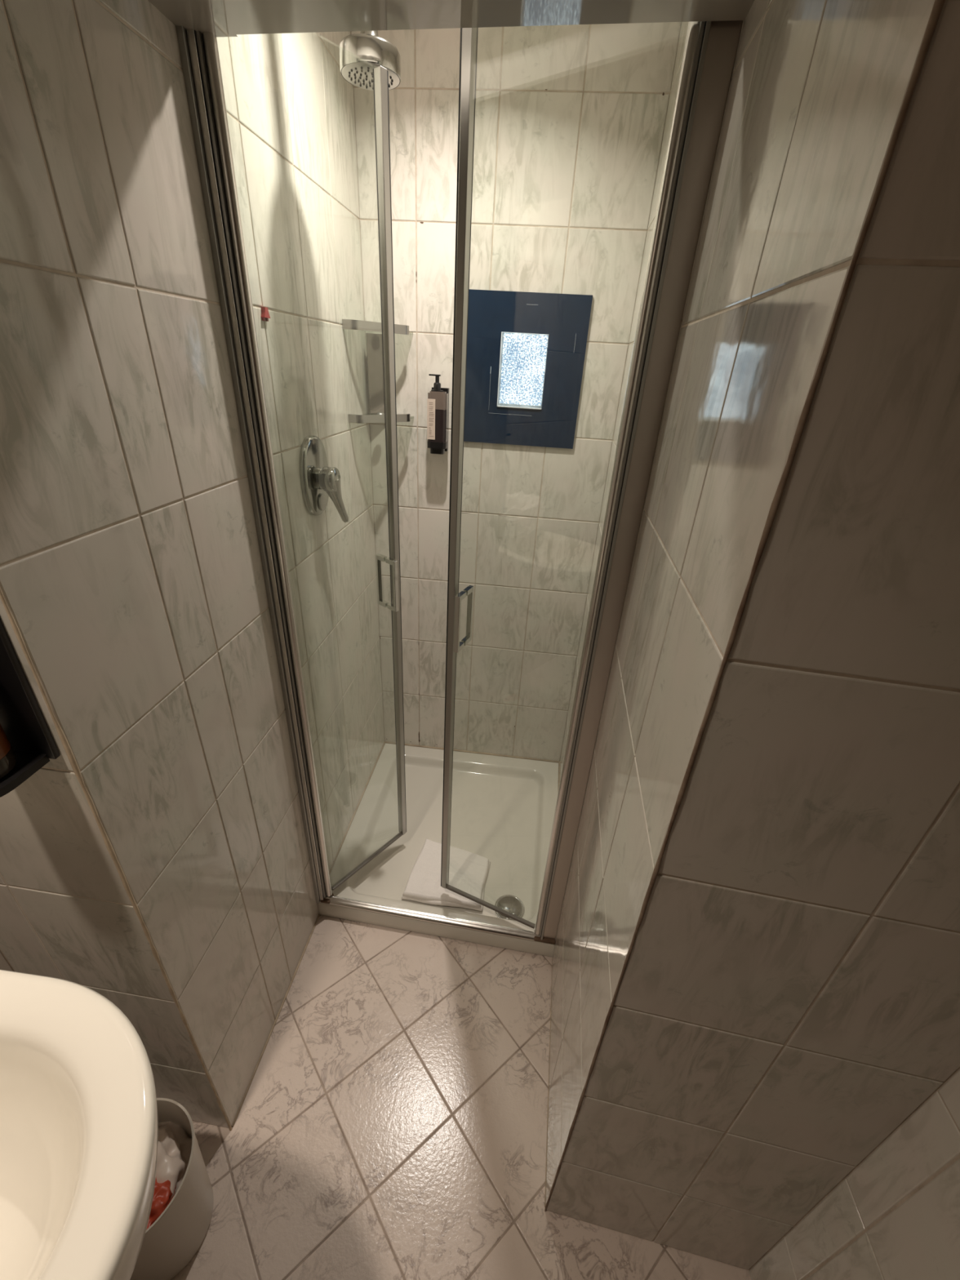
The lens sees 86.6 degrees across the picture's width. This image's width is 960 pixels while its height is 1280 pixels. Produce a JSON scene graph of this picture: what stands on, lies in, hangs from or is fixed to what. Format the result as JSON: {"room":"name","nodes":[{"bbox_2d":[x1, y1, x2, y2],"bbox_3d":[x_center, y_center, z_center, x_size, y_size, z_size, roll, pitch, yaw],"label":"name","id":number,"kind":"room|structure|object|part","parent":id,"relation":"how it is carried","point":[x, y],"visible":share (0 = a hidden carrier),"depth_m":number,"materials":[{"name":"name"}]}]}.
{"room":"bathroom","nodes":[
{"label":"bathroom","id":0,"kind":"room"},
{"bbox_2d":[0,949,14,971],"bbox_3d":[-0.859,0.302,-0.125,0.032,2.420,1.515,6,28,4],"label":"wall","id":1,"kind":"structure","parent":0,"point":[4,963],"depth_m":0.85,"materials":[{"name":"tile"}]},
{"bbox_2d":[0,969,158,1279],"bbox_3d":[-0.551,0.558,0.452,0.540,0.252,0.380,6,28,4],"label":"basin","id":2,"kind":"object","parent":1,"relation":"attached to","point":[79,1118],"visible":1,"depth_m":0.48,"materials":[{"name":"ceramic"}]},
{"bbox_2d":[0,0,384,1126],"bbox_3d":[-0.418,-0.304,1.042,0.032,2.420,1.208,6,28,4],"label":"wall","id":3,"kind":"structure","parent":0,"point":[132,584],"depth_m":0.76,"materials":[{"name":"tile"}]},
{"bbox_2d":[261,306,270,321],"bbox_3d":[-0.382,-0.579,0.905,0.007,0.021,0.022,6,28,4],"label":"clip","id":4,"kind":"object","parent":3,"relation":"attached to","point":[264,311],"visible":1,"depth_m":0.90,"materials":[{"name":"red plastic"}]},
{"bbox_2d":[299,435,348,522],"bbox_3d":[-0.354,-0.364,1.178,0.064,0.200,0.136,6,28,4],"label":"shower mixer","id":5,"kind":"object","parent":3,"relation":"attached to","point":[319,482],"visible":1,"depth_m":1.15,"materials":[{"name":"silver metal"}]},
{"bbox_3d":[-0.379,-0.377,1.175,0.014,0.176,0.136,6,28,4],"label":"plate","id":6,"kind":"part","parent":5,"relation":"part of","materials":[{"name":"silver metal"}]},
{"bbox_3d":[-0.347,-0.339,1.200,0.048,0.136,0.072,6,28,4],"label":"lever","id":7,"kind":"part","parent":5,"relation":"part of","materials":[{"name":"silver metal"}]},
{"bbox_2d":[342,319,413,422],"bbox_3d":[-0.267,-0.722,1.382,0.138,0.235,0.184,6,28,4],"label":"corner shelf","id":8,"kind":"object","parent":3,"relation":"attached to","point":[374,341],"visible":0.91,"depth_m":1.41,"materials":[{"name":"grey metal"}]},
{"bbox_3d":[-0.290,-0.751,1.443,0.054,0.201,0.006,-10,31,-23],"label":"post plate","id":9,"kind":"part","parent":8,"relation":"part of","materials":[{"name":"grey metal"}]},
{"bbox_3d":[-0.259,-0.799,1.302,0.189,0.021,0.026,-17,35,-33],"label":"rail","id":10,"kind":"part","parent":8,"relation":"part of","materials":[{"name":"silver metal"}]},
{"bbox_3d":[-0.270,-0.611,1.404,0.189,0.020,0.026,-17,35,-33],"label":"rail","id":11,"kind":"part","parent":8,"relation":"part of","materials":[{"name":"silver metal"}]},
{"bbox_2d":[231,741,559,1207],"bbox_3d":[-0.106,0.775,1.561,0.730,0.067,1.244,6,28,4],"label":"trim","id":12,"kind":"structure","parent":3,"relation":"attached to","point":[466,751],"depth_m":1.50,"materials":[{"name":"beige plastic"}]},
{"bbox_2d":[148,0,754,36],"bbox_3d":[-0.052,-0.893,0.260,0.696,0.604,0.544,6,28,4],"label":"ceiling","id":13,"kind":"structure","parent":0,"point":[221,18],"depth_m":0.59,"materials":[{"name":"paint"}]},
{"bbox_2d":[170,915,751,1279],"bbox_3d":[-0.173,1.161,0.961,1.345,0.050,2.760,6,28,4],"label":"floor","id":14,"kind":"structure","parent":0,"point":[391,1122],"depth_m":1.09,"materials":[{"name":"tile"}]},
{"bbox_2d":[129,1097,213,1279],"bbox_3d":[-0.581,0.986,0.898,0.189,0.268,0.189,6,28,4],"label":"waste bin","id":15,"kind":"object","parent":14,"relation":"on","point":[171,1242],"visible":0.44,"depth_m":0.87,"materials":[{"name":"plastic"}]},
{"bbox_2d":[155,1121,191,1199],"bbox_3d":[-0.584,0.958,0.893,0.160,0.177,0.163,17,31,24],"label":"plastic bag","id":16,"kind":"object","parent":15,"relation":"in","point":[174,1144],"visible":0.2,"depth_m":0.89,"materials":[{"name":"white plastic"}]},
{"bbox_2d":[146,1178,176,1230],"bbox_3d":[-0.546,0.944,0.837,0.077,0.084,0.089,6,28,4],"label":"wrapper","id":17,"kind":"object","parent":16,"relation":"on","point":[162,1193],"visible":0.27,"depth_m":0.83,"materials":[{"name":"red plastic"}]},
{"bbox_2d":[317,742,558,956],"bbox_3d":[-0.080,0.661,1.775,0.723,0.059,0.750,6,28,4],"label":"shower tray","id":18,"kind":"object","parent":14,"relation":"on","point":[503,808],"visible":0.78,"depth_m":1.75,"materials":[{"name":"beige ceramic"}]},
{"bbox_2d":[401,838,490,911],"bbox_3d":[-0.098,0.733,1.619,0.256,0.043,0.233,6,28,4],"label":"towel","id":19,"kind":"object","parent":18,"relation":"on","point":[468,871],"visible":0.81,"depth_m":1.58,"materials":[{"name":"fabric"}]},
{"bbox_2d":[175,20,742,944],"bbox_3d":[-0.071,-0.071,1.122,0.692,1.850,0.294,6,28,4],"label":"shower enclosure","id":20,"kind":"object","parent":18,"relation":"on","point":[710,47],"visible":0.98,"depth_m":0.85,"materials":[{"name":"grey metal"}]},
{"bbox_3d":[-0.393,-0.046,1.058,0.016,1.790,0.016,6,28,4],"label":"pivot rail","id":21,"kind":"part","parent":20,"relation":"part of","materials":[{"name":"silver metal"}]},
{"bbox_3d":[-0.225,-0.138,1.233,0.068,0.130,0.011,24,35,33],"label":"handle","id":22,"kind":"part","parent":20,"relation":"part of","materials":[{"name":"silver metal"}]},
{"bbox_3d":[-0.141,0.790,1.454,0.652,0.013,0.023,7,29,6],"label":"threshold rail","id":23,"kind":"part","parent":20,"relation":"part of","materials":[{"name":"silver metal"}]},
{"bbox_3d":[-0.035,-0.044,1.081,0.011,0.130,0.068,15,30,20],"label":"handle","id":24,"kind":"part","parent":20,"relation":"part of","materials":[{"name":"silver metal"}]},
{"bbox_3d":[0.207,0.026,0.991,0.018,1.790,0.018,6,28,4],"label":"pivot rail","id":25,"kind":"part","parent":20,"relation":"part of","materials":[{"name":"silver metal"}]},
{"bbox_2d":[0,0,959,1270],"bbox_3d":[-0.097,0.025,0.470,1.349,2.420,0.067,8,29,8],"label":"wall","id":26,"kind":"structure","parent":0,"point":[788,996],"depth_m":0.50,"materials":[{"name":"tile"}]},
{"bbox_2d":[0,619,60,797],"bbox_3d":[-0.536,0.035,0.496,0.096,0.270,0.090,6,28,4],"label":"soap dispenser","id":27,"kind":"object","parent":26,"relation":"attached to","point":[27,744],"visible":1,"depth_m":0.56,"materials":[{"name":"black plastic"}]},
{"bbox_2d":[0,742,16,778],"bbox_3d":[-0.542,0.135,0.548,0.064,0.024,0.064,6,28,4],"label":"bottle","id":28,"kind":"object","parent":27,"relation":"on","point":[8,750],"depth_m":0.55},
{"bbox_2d":[0,587,232,1130],"bbox_3d":[-0.469,-0.010,0.515,0.007,2.400,0.007,6,28,4],"label":"trim","id":29,"kind":"structure","parent":26,"relation":"attached to","point":[64,740],"depth_m":0.65,"materials":[{"name":"beige plastic"}]},
{"bbox_2d":[544,0,945,1211],"bbox_3d":[0.191,0.072,0.434,0.006,2.400,0.006,6,28,4],"label":"trim","id":30,"kind":"structure","parent":26,"relation":"attached to","point":[938,5],"depth_m":0.34,"materials":[{"name":"brown plastic"}]},
{"bbox_2d":[350,22,681,761],"bbox_3d":[0.018,-0.448,1.617,0.727,2.170,0.032,6,28,4],"label":"wall","id":31,"kind":"structure","parent":0,"point":[570,119],"depth_m":1.35,"materials":[{"name":"tile"}]},
{"bbox_2d":[426,373,448,454],"bbox_3d":[-0.120,-0.649,1.469,0.056,0.207,0.069,6,28,4],"label":"soap dispenser","id":32,"kind":"object","parent":31,"relation":"attached to","point":[437,400],"visible":1,"depth_m":1.45,"materials":[{"name":"black plastic"}]},
{"bbox_2d":[427,408,448,442],"bbox_3d":[-0.122,-0.621,1.474,0.054,0.087,0.048,6,28,4],"label":"bottle","id":33,"kind":"object","parent":32,"relation":"on","point":[437,419],"depth_m":1.45,"materials":[{"name":"plastic"}]},
{"bbox_2d":[463,288,592,448],"bbox_3d":[0.122,-0.744,1.420,0.324,0.376,0.014,6,28,4],"label":"window","id":34,"kind":"structure","parent":31,"relation":"in","point":[565,318],"depth_m":1.41,"materials":[{"name":"blue"}]},
{"bbox_3d":[0.120,-0.750,1.416,0.119,0.172,0.012,6,28,4],"label":"pane","id":35,"kind":"part","parent":34,"relation":"part of","materials":[{"name":"white glass"}]},
{"bbox_2d":[545,0,934,1204],"bbox_3d":[0.302,-0.225,0.973,0.032,2.420,1.247,7,29,6],"label":"wall","id":36,"kind":"structure","parent":0,"point":[818,89],"depth_m":0.50,"materials":[{"name":"tile"}]},
{"bbox_2d":[748,1067,959,1279],"bbox_3d":[0.500,0.453,-0.256,0.032,2.420,1.440,6,28,4],"label":"wall","id":37,"kind":"structure","parent":0,"point":[895,1215],"depth_m":0.64,"materials":[{"name":"tile"}]},
{"bbox_3d":[0.039,-1.254,0.796,0.800,0.030,0.720,6,28,4],"label":"ceiling","id":38,"kind":"structure","parent":0,"visible":0},
{"bbox_2d":[338,30,400,90],"bbox_3d":[-0.179,-1.085,0.800,0.101,0.292,0.101,6,28,4],"label":"shower head","id":39,"kind":"object","parent":38,"relation":"hanging from","point":[360,53],"visible":0.78,"depth_m":0.83,"materials":[{"name":"silver metal"}]}
]}

